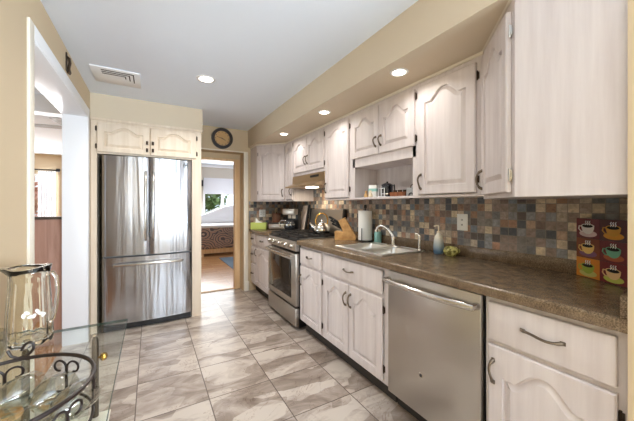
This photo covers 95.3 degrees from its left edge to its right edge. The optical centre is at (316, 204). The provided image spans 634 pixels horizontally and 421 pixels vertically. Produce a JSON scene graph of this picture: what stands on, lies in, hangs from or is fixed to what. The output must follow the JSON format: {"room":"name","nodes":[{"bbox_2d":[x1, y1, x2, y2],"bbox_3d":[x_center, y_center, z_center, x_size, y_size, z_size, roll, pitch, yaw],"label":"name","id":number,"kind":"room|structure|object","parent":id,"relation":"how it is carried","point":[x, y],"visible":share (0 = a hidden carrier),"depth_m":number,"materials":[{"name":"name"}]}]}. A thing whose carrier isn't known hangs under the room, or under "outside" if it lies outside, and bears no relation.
{"room":"kitchen","nodes":[
{"label":"kitchen","id":0,"kind":"room"},
{"bbox_2d":[0,0,89,420],"bbox_3d":[-0.844,0.084,0.265,0.170,2.363,7.500,0,0,-30],"label":"wall","id":1,"kind":"structure","parent":0,"point":[14,14],"depth_m":1.26,"materials":[{"name":"beige paint"}]},
{"bbox_2d":[27,17,34,418],"bbox_3d":[-1.396,0.182,1.409,0.012,2.165,0.065,0,0,-30],"label":"trim","id":2,"kind":"structure","parent":1,"relation":"attached to","point":[30,25],"depth_m":1.40,"materials":[{"name":"beige"}]},
{"bbox_2d":[35,26,89,346],"bbox_3d":[-1.858,0.182,2.038,0.187,2.165,1.485,0,0,-30],"label":"door frame","id":3,"kind":"structure","parent":1,"relation":"attached to","point":[51,79],"depth_m":2.61,"materials":[{"name":"white"}]},
{"bbox_2d":[66,52,71,74],"bbox_3d":[-1.738,-0.988,2.023,0.032,0.155,0.024,0,0,-30],"label":"wall hook","id":4,"kind":"object","parent":1,"relation":"attached to","point":[68,59],"visible":1,"depth_m":2.02,"materials":[{"name":"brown metal"}]},
{"bbox_2d":[35,115,61,154],"bbox_3d":[-5.186,-1.310,5.065,3.450,0.050,6.050,0,0,-30],"label":"ceiling","id":5,"kind":"structure","parent":0,"point":[48,141],"depth_m":5.58,"materials":[{"name":"white paint"}]},
{"bbox_2d":[35,117,61,128],"bbox_3d":[-3.581,-1.175,4.228,0.869,0.220,0.869,0,0,23],"label":"ceiling fan","id":6,"kind":"object","parent":5,"relation":"hanging from","point":[58,120],"visible":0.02,"depth_m":4.08,"materials":[{"name":"white plastic"}]},
{"bbox_2d":[35,154,61,215],"bbox_3d":[-6.618,-0.035,7.558,3.450,2.600,0.100,0,0,-30],"label":"wall","id":7,"kind":"structure","parent":0,"point":[42,161],"depth_m":7.45,"materials":[{"name":"beige paint"}]},
{"bbox_2d":[35,169,59,171],"bbox_3d":[-7.242,-0.885,7.067,1.480,0.080,0.130,0,0,-30],"label":"curtain rod","id":8,"kind":"object","parent":7,"relation":"attached to","point":[56,170],"visible":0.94,"depth_m":7.31,"materials":[{"name":"black metal"}]},
{"bbox_2d":[38,170,55,216],"bbox_3d":[-6.799,0.052,7.281,0.340,1.825,0.058,0,0,-30],"label":"curtain","id":9,"kind":"object","parent":8,"relation":"hanging from","point":[46,180],"visible":0.71,"depth_m":7.27,"materials":[{"name":"white fabric"}]},
{"bbox_2d":[35,216,61,347],"bbox_3d":[-3.048,0.686,2.297,1.622,1.158,0.130,0,0,-30],"label":"wall","id":10,"kind":"structure","parent":0,"point":[48,230],"depth_m":2.62,"materials":[{"name":"brown wood"}]},
{"bbox_2d":[35,94,61,117],"bbox_3d":[-3.856,-1.130,2.312,3.015,0.410,0.150,0,0,-30],"label":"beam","id":11,"kind":"structure","parent":0,"point":[43,106],"depth_m":2.89,"materials":[{"name":"white"}]},
{"bbox_2d":[90,92,202,129],"bbox_3d":[-1.933,-0.979,3.364,1.029,0.238,0.680,0,0,-30],"label":"soffit","id":12,"kind":"object","parent":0,"point":[101,105],"visible":0.71,"depth_m":3.04,"materials":[{"name":"beige paint"}]},
{"bbox_2d":[201,167,232,214],"bbox_3d":[-2.887,0.060,8.340,3.900,2.410,0.100,0,0,-30],"label":"wall","id":13,"kind":"structure","parent":0,"point":[206,172],"depth_m":8.24,"materials":[{"name":"beige paint"}]},
{"bbox_2d":[203,179,223,213],"bbox_3d":[-2.575,-0.185,8.519,1.480,1.100,0.060,0,0,-30],"label":"window","id":14,"kind":"structure","parent":13,"relation":"in","point":[222,195],"depth_m":8.14,"materials":[{"name":"white"}]},
{"bbox_2d":[204,178,232,193],"bbox_3d":[-2.538,-0.537,8.454,1.460,0.455,0.040,0,0,-30],"label":"roller shade","id":15,"kind":"object","parent":14,"relation":"attached to","point":[211,185],"visible":0.64,"depth_m":8.28,"materials":[{"name":"white fabric"}]},
{"bbox_2d":[201,164,232,168],"bbox_3d":[-2.847,-1.105,8.271,3.700,0.080,0.060,0,0,-30],"label":"crown molding","id":16,"kind":"structure","parent":13,"relation":"attached to","point":[202,165],"depth_m":8.23,"materials":[{"name":"white"}]},
{"bbox_2d":[201,160,232,165],"bbox_3d":[-1.856,-1.175,6.545,3.900,0.060,4.400,0,0,-30],"label":"ceiling","id":17,"kind":"structure","parent":0,"point":[202,161],"depth_m":7.79,"materials":[{"name":"white paint"}]},
{"bbox_2d":[201,151,239,159],"bbox_3d":[-0.775,0.015,4.663,3.900,2.500,0.060,0,0,-30],"label":"wall","id":18,"kind":"structure","parent":0,"point":[203,154],"depth_m":4.26,"materials":[{"name":"beige paint"}]},
{"bbox_2d":[201,287,233,292],"bbox_3d":[-1.482,1.259,4.266,0.680,0.012,0.065,0,0,-30],"label":"trim","id":19,"kind":"structure","parent":18,"relation":"attached to","point":[230,287],"depth_m":4.25,"materials":[{"name":"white wood"}]},
{"bbox_2d":[201,157,239,288],"bbox_3d":[-1.458,0.290,4.268,0.613,1.950,0.085,0,0,-30],"label":"door frame","id":20,"kind":"structure","parent":18,"relation":"in","point":[236,163],"depth_m":4.37,"materials":[{"name":"brown wood"}]},
{"bbox_2d":[35,252,418,420],"bbox_3d":[-1.786,1.290,3.010,7.300,0.050,13.000,0,0,-30],"label":"floor","id":21,"kind":"structure","parent":0,"point":[240,359],"depth_m":2.20,"materials":[{"name":"tile"}]},
{"bbox_2d":[0,319,127,420],"bbox_3d":[-0.716,0.887,0.654,0.410,0.756,1.246,0,0,-30],"label":"glass table","id":22,"kind":"object","parent":21,"relation":"on","point":[25,380],"visible":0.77,"depth_m":1.15,"materials":[{"name":"grey"}]},
{"bbox_2d":[0,328,7,383],"bbox_3d":[-0.897,0.428,0.788,0.074,0.160,0.074,0,0,-11],"label":"stemmed glass","id":23,"kind":"object","parent":22,"relation":"on","point":[6,346],"visible":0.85,"depth_m":0.81,"materials":[{"name":"clear glass"}]},
{"bbox_2d":[0,263,59,349],"bbox_3d":[-1.066,0.364,1.068,0.144,0.288,0.147,0,0,36],"label":"glass pitcher","id":24,"kind":"object","parent":22,"relation":"on","point":[30,312],"visible":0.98,"depth_m":1.03,"materials":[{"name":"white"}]},
{"bbox_2d":[0,341,96,420],"bbox_3d":[-0.685,0.433,0.610,0.350,0.148,0.350,0,0,-30],"label":"basket","id":25,"kind":"object","parent":22,"relation":"on","point":[14,359],"visible":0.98,"depth_m":0.74,"materials":[{"name":"black metal"}]},
{"bbox_2d":[0,407,23,420],"bbox_3d":[-0.725,0.495,0.679,0.052,0.012,0.052,0,0,-10],"label":"napkin ring","id":26,"kind":"object","parent":25,"relation":"in","point":[19,412],"visible":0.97,"depth_m":0.68,"materials":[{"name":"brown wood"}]},
{"bbox_2d":[0,371,44,413],"bbox_3d":[-0.736,0.461,0.674,0.074,0.080,0.164,0,0,0],"label":"stemmed glass","id":27,"kind":"object","parent":25,"relation":"in","point":[2,411],"visible":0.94,"depth_m":0.71,"materials":[{"name":"clear glass"}]},
{"bbox_2d":[2,371,67,420],"bbox_3d":[-0.652,0.461,0.674,0.074,0.080,0.164,0,0,0],"label":"stemmed glass","id":28,"kind":"object","parent":25,"relation":"in","point":[29,401],"visible":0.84,"depth_m":0.68,"materials":[{"name":"clear glass"}]},
{"bbox_2d":[38,394,65,410],"bbox_3d":[-0.665,0.495,0.725,0.052,0.012,0.052,0,0,40],"label":"napkin ring","id":29,"kind":"object","parent":25,"relation":"in","point":[42,406],"visible":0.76,"depth_m":0.72,"materials":[{"name":"brown wood"}]},
{"bbox_2d":[45,378,99,420],"bbox_3d":[-0.575,0.461,0.643,0.074,0.080,0.164,0,0,0],"label":"stemmed glass","id":30,"kind":"object","parent":25,"relation":"in","point":[73,384],"visible":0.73,"depth_m":0.68,"materials":[{"name":"clear glass"}]},
{"bbox_2d":[102,155,190,331],"bbox_3d":[-1.892,0.383,3.268,0.810,1.745,0.757,0,0,-30],"label":"refrigerator","id":31,"kind":"object","parent":21,"relation":"on","point":[146,202],"visible":0.99,"depth_m":2.97,"materials":[{"name":"grey metal"}]},
{"bbox_2d":[90,117,202,334],"bbox_3d":[-1.918,0.203,3.350,1.036,2.125,0.710,0,0,-30],"label":"tall cabinet","id":32,"kind":"object","parent":21,"relation":"on","point":[113,137],"visible":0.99,"depth_m":3.03,"materials":[{"name":"beige wood"}]},
{"bbox_2d":[201,206,232,256],"bbox_3d":[-2.159,0.640,7.876,2.110,1.250,0.950,0,0,-30],"label":"daybed","id":33,"kind":"object","parent":21,"relation":"on","point":[216,225],"visible":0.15,"depth_m":7.27,"materials":[{"name":"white fabric"}]},
{"bbox_2d":[201,227,232,249],"bbox_3d":[-2.144,0.805,7.850,2.100,0.560,0.850,0,0,-30],"label":"quilt","id":34,"kind":"object","parent":33,"relation":"on","point":[212,238],"depth_m":7.17,"materials":[{"name":"brown fabric"}]},
{"bbox_2d":[219,257,232,268],"bbox_3d":[-1.273,1.259,6.534,1.500,0.012,1.600,0,0,-30],"label":"area rug","id":35,"kind":"object","parent":21,"relation":"on","point":[228,260],"visible":0.24,"depth_m":6.53,"materials":[{"name":"blue fabric"}]},
{"bbox_2d":[250,232,259,291],"bbox_3d":[-0.690,0.828,4.348,0.642,0.874,0.203,0,0,-30],"label":"base cabinet","id":36,"kind":"object","parent":21,"relation":"on","point":[253,235],"visible":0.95,"depth_m":4.17,"materials":[{"name":"white wood"}]},
{"bbox_2d":[254,233,270,298],"bbox_3d":[-0.487,0.828,3.994,0.642,0.874,0.608,0,0,-30],"label":"base cabinet","id":37,"kind":"object","parent":21,"relation":"on","point":[261,255],"visible":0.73,"depth_m":3.87,"materials":[{"name":"white wood"}]},
{"bbox_2d":[249,223,308,235],"bbox_3d":[-0.531,0.335,4.084,0.632,0.109,0.826,0,0,-30],"label":"countertop","id":38,"kind":"structure","parent":37,"relation":"on","point":[266,232],"depth_m":3.98,"materials":[{"name":"brown stone"}]},
{"bbox_2d":[251,218,266,228],"bbox_3d":[-0.843,0.268,4.198,0.220,0.165,0.110,0,0,0],"label":"tissue box","id":39,"kind":"object","parent":38,"relation":"on","point":[254,225],"visible":0.98,"depth_m":4.14,"materials":[{"name":"green"}]},
{"bbox_2d":[272,212,280,222],"bbox_3d":[-0.617,0.230,4.397,0.128,0.242,0.108,0,0,-10],"label":"wooden box","id":40,"kind":"object","parent":38,"relation":"on","point":[276,217],"visible":0.8,"depth_m":4.35,"materials":[{"name":"brown wood"}]},
{"bbox_2d":[269,222,284,229],"bbox_3d":[-0.548,0.302,4.137,0.260,0.096,0.140,0,0,12],"label":"toaster","id":41,"kind":"object","parent":38,"relation":"on","point":[272,226],"visible":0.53,"depth_m":4.08,"materials":[{"name":"silver metal"}]},
{"bbox_2d":[279,209,300,230],"bbox_3d":[-0.361,0.201,3.863,0.213,0.300,0.232,0,0,25],"label":"coffee maker","id":42,"kind":"object","parent":38,"relation":"on","point":[293,222],"visible":0.93,"depth_m":3.81,"materials":[{"name":"black plastic"}]},
{"bbox_2d":[301,206,307,229],"bbox_3d":[-0.178,0.180,3.963,0.070,0.340,0.160,0,0,-30],"label":"cutting board","id":43,"kind":"object","parent":38,"relation":"on","point":[304,210],"visible":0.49,"depth_m":3.96,"materials":[{"name":"beige wood"}]},
{"bbox_2d":[304,205,309,228],"bbox_3d":[-0.133,0.172,3.868,0.081,0.357,0.034,0,0,-30],"label":"serving tray","id":44,"kind":"object","parent":38,"relation":"on","point":[308,208],"visible":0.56,"depth_m":3.86,"materials":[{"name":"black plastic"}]},
{"bbox_2d":[265,208,346,327],"bbox_3d":[-0.168,0.640,3.355,0.701,1.190,0.778,0,0,-30],"label":"gas range","id":45,"kind":"object","parent":21,"relation":"on","point":[284,263],"visible":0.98,"depth_m":3.18,"materials":[{"name":"silver metal"}]},
{"bbox_2d":[269,233,334,241],"bbox_3d":[-0.153,0.360,3.363,0.560,0.019,0.778,0,0,-30],"label":"cooktop","id":46,"kind":"object","parent":45,"relation":"in","point":[278,236],"depth_m":3.12,"materials":[{"name":"black metal"}]},
{"bbox_2d":[309,213,329,232],"bbox_3d":[0.045,0.205,3.319,0.194,0.229,0.221,0,0,44],"label":"tea kettle","id":47,"kind":"object","parent":45,"relation":"on","point":[320,227],"visible":1,"depth_m":3.27,"materials":[{"name":"silver metal"}]},
{"bbox_2d":[298,246,329,348],"bbox_3d":[0.178,0.828,2.837,0.642,0.874,0.440,0,0,-30],"label":"base cabinet","id":48,"kind":"object","parent":21,"relation":"on","point":[311,283],"visible":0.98,"depth_m":2.66,"materials":[{"name":"white wood"}]},
{"bbox_2d":[324,252,397,401],"bbox_3d":[0.487,0.828,2.299,0.642,0.874,0.798,0,0,-30],"label":"base cabinet","id":49,"kind":"object","parent":21,"relation":"on","point":[355,294],"visible":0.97,"depth_m":2.08,"materials":[{"name":"white wood"}]},
{"bbox_2d":[382,270,485,420],"bbox_3d":[0.803,0.832,1.670,0.659,0.866,0.586,0,0,-30],"label":"dishwasher","id":50,"kind":"object","parent":21,"relation":"on","point":[437,331],"visible":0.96,"depth_m":1.49,"materials":[{"name":"silver metal"}]},
{"bbox_2d":[484,295,485,420],"bbox_3d":[0.853,0.777,1.698,0.545,0.756,0.586,0,0,-30],"label":"tub","id":51,"kind":"object","parent":50,"relation":"in","point":[484,295],"depth_m":1.31,"materials":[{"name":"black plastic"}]},
{"bbox_2d":[486,296,627,420],"bbox_3d":[1.101,0.828,1.230,0.642,0.874,0.453,0,0,-30],"label":"base cabinet","id":52,"kind":"object","parent":21,"relation":"on","point":[541,365],"visible":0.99,"depth_m":1.07,"materials":[{"name":"white wood"}]},
{"bbox_2d":[297,231,627,333],"bbox_3d":[0.646,0.337,2.034,0.632,0.113,2.303,0,0,-30],"label":"countertop","id":53,"kind":"structure","parent":52,"relation":"on","point":[552,285],"depth_m":1.44,"materials":[{"name":"brown stone"}]},
{"bbox_2d":[329,216,356,239],"bbox_3d":[0.260,0.232,2.935,0.282,0.236,0.095,0,0,12],"label":"knife block","id":54,"kind":"object","parent":53,"relation":"on","point":[343,224],"visible":1,"depth_m":2.89,"materials":[{"name":"brown wood"}]},
{"bbox_2d":[358,205,372,241],"bbox_3d":[0.462,0.173,2.791,0.145,0.354,0.150,0,0,-30],"label":"paper towel holder","id":55,"kind":"object","parent":53,"relation":"on","point":[364,217],"visible":0.98,"depth_m":2.73,"materials":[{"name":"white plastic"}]},
{"bbox_2d":[374,228,380,242],"bbox_3d":[0.568,0.280,2.696,0.066,0.142,0.066,0,0,-30],"label":"soap dispenser","id":56,"kind":"object","parent":53,"relation":"on","point":[377,235],"visible":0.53,"depth_m":2.67,"materials":[{"name":"teal plastic"}]},
{"bbox_2d":[335,242,424,274],"bbox_3d":[0.486,0.419,2.326,0.440,0.157,0.574,0,0,-30],"label":"sink","id":57,"kind":"object","parent":53,"relation":"in","point":[375,248],"visible":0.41,"depth_m":2.34,"materials":[{"name":"silver metal"}]},
{"bbox_2d":[415,232,421,250],"bbox_3d":[0.769,0.276,2.185,0.054,0.138,0.040,0,0,-1],"label":"sprayer","id":58,"kind":"object","parent":57,"relation":"on","point":[418,234],"visible":1,"depth_m":2.18,"materials":[{"name":"silver metal"}]},
{"bbox_2d":[375,224,400,246],"bbox_3d":[0.612,0.257,2.473,0.058,0.176,0.254,0,0,-41],"label":"faucet","id":59,"kind":"object","parent":53,"relation":"on","point":[393,238],"visible":0.99,"depth_m":2.44,"materials":[{"name":"silver metal"}]},
{"bbox_2d":[433,225,443,253],"bbox_3d":[0.878,0.246,2.086,0.072,0.208,0.072,0,0,-30],"label":"soap dispenser","id":60,"kind":"object","parent":53,"relation":"on","point":[438,245],"visible":0.99,"depth_m":2.06,"materials":[{"name":"blue ceramic"}]},
{"bbox_2d":[443,246,459,255],"bbox_3d":[0.925,0.318,1.994,0.098,0.065,0.095,0,0,40],"label":"ceramic dish","id":61,"kind":"object","parent":53,"relation":"on","point":[448,250],"visible":1,"depth_m":1.97,"materials":[{"name":"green ceramic"}]},
{"bbox_2d":[577,218,627,287],"bbox_3d":[1.308,0.207,1.335,0.015,0.285,0.237,0,0,-1],"label":"board","id":62,"kind":"object","parent":53,"relation":"on","point":[602,244],"visible":1,"depth_m":1.32,"materials":[{"name":"multicoloured plastic"}]},
{"bbox_2d":[40,0,417,130],"bbox_3d":[0.810,-1.128,1.215,3.985,0.060,7.500,0,0,-30],"label":"ceiling","id":63,"kind":"structure","parent":0,"point":[260,54],"depth_m":1.95,"materials":[{"name":"white paint"}]},
{"bbox_2d":[89,64,140,87],"bbox_3d":[-1.711,-1.093,2.477,0.340,0.010,0.340,0,0,-30],"label":"ceiling vent","id":64,"kind":"object","parent":63,"relation":"in","point":[102,74],"visible":1,"depth_m":2.45,"materials":[{"name":"white metal"}]},
{"bbox_2d":[196,75,215,82],"bbox_3d":[-0.967,-1.098,2.518,0.161,0.012,0.161,0,0,-30],"label":"recessed light","id":65,"kind":"object","parent":63,"relation":"in","point":[203,78],"visible":1,"depth_m":2.50,"materials":[{"name":"white glass"}]},
{"bbox_2d":[201,125,287,290],"bbox_3d":[-1.548,0.084,4.076,2.405,2.363,0.188,0,0,-30],"label":"wall","id":66,"kind":"structure","parent":0,"point":[240,137],"depth_m":4.29,"materials":[{"name":"beige paint"}]},
{"bbox_2d":[211,128,232,148],"bbox_3d":[-1.337,-0.940,4.079,0.290,0.290,0.035,0,0,-30],"label":"wall clock","id":67,"kind":"object","parent":66,"relation":"attached to","point":[222,138],"visible":1,"depth_m":4.08,"materials":[{"name":"black"}]},
{"bbox_2d":[201,148,248,290],"bbox_3d":[-1.329,0.242,4.091,0.730,2.046,0.022,0,0,-30],"label":"doorway","id":68,"kind":"structure","parent":66,"relation":"in","point":[246,282],"depth_m":4.25,"materials":[{"name":"beige wood"}]},
{"bbox_2d":[259,210,265,216],"bbox_3d":[-0.827,0.125,4.376,0.100,0.110,0.009,0,0,-30],"label":"wall outlet","id":69,"kind":"object","parent":66,"relation":"attached to","point":[262,213],"visible":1,"depth_m":4.38,"materials":[{"name":"white plastic"}]},
{"bbox_2d":[248,0,508,147],"bbox_3d":[0.236,-0.973,2.736,0.646,0.251,3.930,0,0,-30],"label":"soffit","id":70,"kind":"structure","parent":0,"point":[429,37],"depth_m":1.82,"materials":[{"name":"beige paint"}]},
{"bbox_2d":[318,110,330,114],"bbox_3d":[0.068,-0.847,2.637,0.116,0.012,0.116,0,0,-30],"label":"recessed light","id":71,"kind":"object","parent":70,"relation":"attached to","point":[323,112],"visible":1,"depth_m":2.64,"materials":[{"name":"white glass"}]},
{"bbox_2d":[390,68,408,76],"bbox_3d":[0.523,-0.847,1.844,0.116,0.012,0.116,0,0,-30],"label":"recessed light","id":72,"kind":"object","parent":70,"relation":"attached to","point":[398,72],"visible":1,"depth_m":1.84,"materials":[{"name":"white glass"}]},
{"bbox_2d":[628,0,633,420],"bbox_3d":[1.815,0.084,1.308,1.950,2.363,0.120,0,0,-30],"label":"wall","id":73,"kind":"structure","parent":0,"point":[630,2],"depth_m":0.87,"materials":[{"name":"beige paint"}]},
{"bbox_3d":[0.553,0.083,2.953,0.120,2.363,4.230,0,0,-30],"label":"wall","id":74,"kind":"structure","parent":0,"visible":0},
{"bbox_2d":[285,171,324,188],"bbox_3d":[-0.032,-0.280,3.419,0.410,0.154,0.774,0,0,-30],"label":"range hood","id":75,"kind":"object","parent":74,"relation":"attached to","point":[316,180],"visible":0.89,"depth_m":3.28,"materials":[{"name":"gold metal"}]},
{"bbox_2d":[288,188,627,259],"bbox_3d":[0.512,-0.058,2.895,0.008,0.675,3.929,0,0,-30],"label":"wall","id":76,"kind":"structure","parent":74,"relation":"attached to","point":[544,227],"depth_m":1.85,"materials":[{"name":"tile"}]},
{"bbox_2d":[251,144,302,201],"bbox_3d":[-0.570,-0.440,4.179,0.603,0.780,0.621,0,0,-30],"label":"upper cabinet","id":77,"kind":"object","parent":76,"relation":"attached to","point":[268,162],"visible":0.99,"depth_m":3.98,"materials":[{"name":"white wood"}]},
{"bbox_2d":[250,0,511,148],"bbox_3d":[0.116,-0.839,2.667,0.346,0.016,3.928,0,0,-30],"label":"crown molding","id":78,"kind":"structure","parent":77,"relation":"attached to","point":[509,1],"depth_m":1.97,"materials":[{"name":"beige wood"}]},
{"bbox_2d":[286,141,313,200],"bbox_3d":[-0.252,-0.440,3.875,0.354,0.780,0.228,0,0,-30],"label":"upper cabinet","id":79,"kind":"object","parent":76,"relation":"attached to","point":[291,194],"visible":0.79,"depth_m":3.78,"materials":[{"name":"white wood"}]},
{"bbox_2d":[293,126,324,176],"bbox_3d":[-0.001,-0.595,3.437,0.354,0.470,0.778,0,0,-30],"label":"upper cabinet","id":80,"kind":"object","parent":76,"relation":"attached to","point":[309,149],"visible":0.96,"depth_m":3.30,"materials":[{"name":"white wood"}]},
{"bbox_2d":[323,114,351,199],"bbox_3d":[0.308,-0.440,2.900,0.354,0.780,0.458,0,0,-30],"label":"upper cabinet","id":81,"kind":"object","parent":76,"relation":"attached to","point":[338,134],"visible":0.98,"depth_m":2.79,"materials":[{"name":"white wood"}]},
{"bbox_2d":[352,84,432,199],"bbox_3d":[0.611,-0.440,2.372,0.354,0.780,0.754,0,0,-30],"label":"upper cabinet","id":82,"kind":"object","parent":76,"relation":"attached to","point":[385,132],"visible":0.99,"depth_m":2.32,"materials":[{"name":"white wood"}]},
{"bbox_2d":[368,185,378,196],"bbox_3d":[0.493,-0.119,2.515,0.072,0.105,0.062,0,0,31],"label":"canister","id":83,"kind":"object","parent":82,"relation":"in","point":[374,188],"visible":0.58,"depth_m":2.48,"materials":[{"name":"white ceramic"}]},
{"bbox_2d":[378,188,385,196],"bbox_3d":[0.534,-0.103,2.371,0.023,0.072,0.076,0,0,-30],"label":"wire stand","id":84,"kind":"object","parent":82,"relation":"in","point":[378,188],"visible":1,"depth_m":2.36,"materials":[{"name":"white metal"}]},
{"bbox_2d":[381,181,394,196],"bbox_3d":[0.582,-0.132,2.385,0.100,0.130,0.128,0,0,1],"label":"press","id":85,"kind":"object","parent":82,"relation":"on","point":[388,187],"visible":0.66,"depth_m":2.36,"materials":[{"name":"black glass"}]},
{"bbox_2d":[390,190,405,195],"bbox_3d":[0.659,-0.091,2.247,0.096,0.050,0.170,0,0,-30],"label":"wicker tray","id":86,"kind":"object","parent":82,"relation":"in","point":[394,193],"visible":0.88,"depth_m":2.22,"materials":[{"name":"brown wicker"}]},
{"bbox_2d":[406,184,412,198],"bbox_3d":[0.704,-0.101,2.108,0.060,0.116,0.095,0,0,-30],"label":"desk clock","id":87,"kind":"object","parent":82,"relation":"in","point":[409,191],"visible":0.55,"depth_m":2.11,"materials":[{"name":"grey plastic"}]},
{"bbox_2d":[417,55,483,197],"bbox_3d":[0.911,-0.440,1.849,0.354,0.780,0.448,0,0,-30],"label":"upper cabinet","id":88,"kind":"object","parent":76,"relation":"attached to","point":[449,102],"visible":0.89,"depth_m":1.75,"materials":[{"name":"white wood"}]},
{"bbox_2d":[457,214,467,230],"bbox_3d":[1.010,0.120,2.010,0.009,0.115,0.078,0,0,-30],"label":"wall outlet","id":89,"kind":"object","parent":76,"relation":"attached to","point":[462,219],"visible":1,"depth_m":2.00,"materials":[{"name":"white plastic"}]},
{"bbox_2d":[460,217,463,226],"bbox_3d":[1.008,0.120,2.009,0.004,0.066,0.032,0,0,-30],"label":"receptacle","id":90,"kind":"object","parent":89,"relation":"attached to","point":[461,218],"depth_m":2.01,"materials":[{"name":"white plastic"}]},
{"bbox_2d":[475,0,627,199],"bbox_3d":[1.064,-0.439,1.315,0.620,0.812,0.637,0,0,-30],"label":"upper cabinet","id":91,"kind":"object","parent":76,"relation":"attached to","point":[554,73],"visible":1,"depth_m":1.04,"materials":[{"name":"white wood"}]},
{"label":"outside","id":92,"kind":"structure","parent":0,"visible":0},
{"bbox_3d":[-1.125,1.385,3.967,34.000,0.040,44.000,0,0,-30],"label":"ground","id":93,"kind":"structure","parent":92,"visible":0},
{"bbox_2d":[35,178,37,216],"bbox_3d":[-10.210,-0.028,9.730,1.874,2.795,1.851,0,0,-30],"label":"tree","id":94,"kind":"object","parent":93,"relation":"on","point":[36,184],"visible":0.04,"depth_m":9.88,"materials":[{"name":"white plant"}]},
{"bbox_2d":[205,194,228,213],"bbox_3d":[-4.772,-0.433,11.307,2.741,3.602,2.716,0,0,-30],"label":"tree","id":95,"kind":"object","parent":93,"relation":"on","point":[213,200],"visible":0.06,"depth_m":11.15,"materials":[{"name":"green plant"}]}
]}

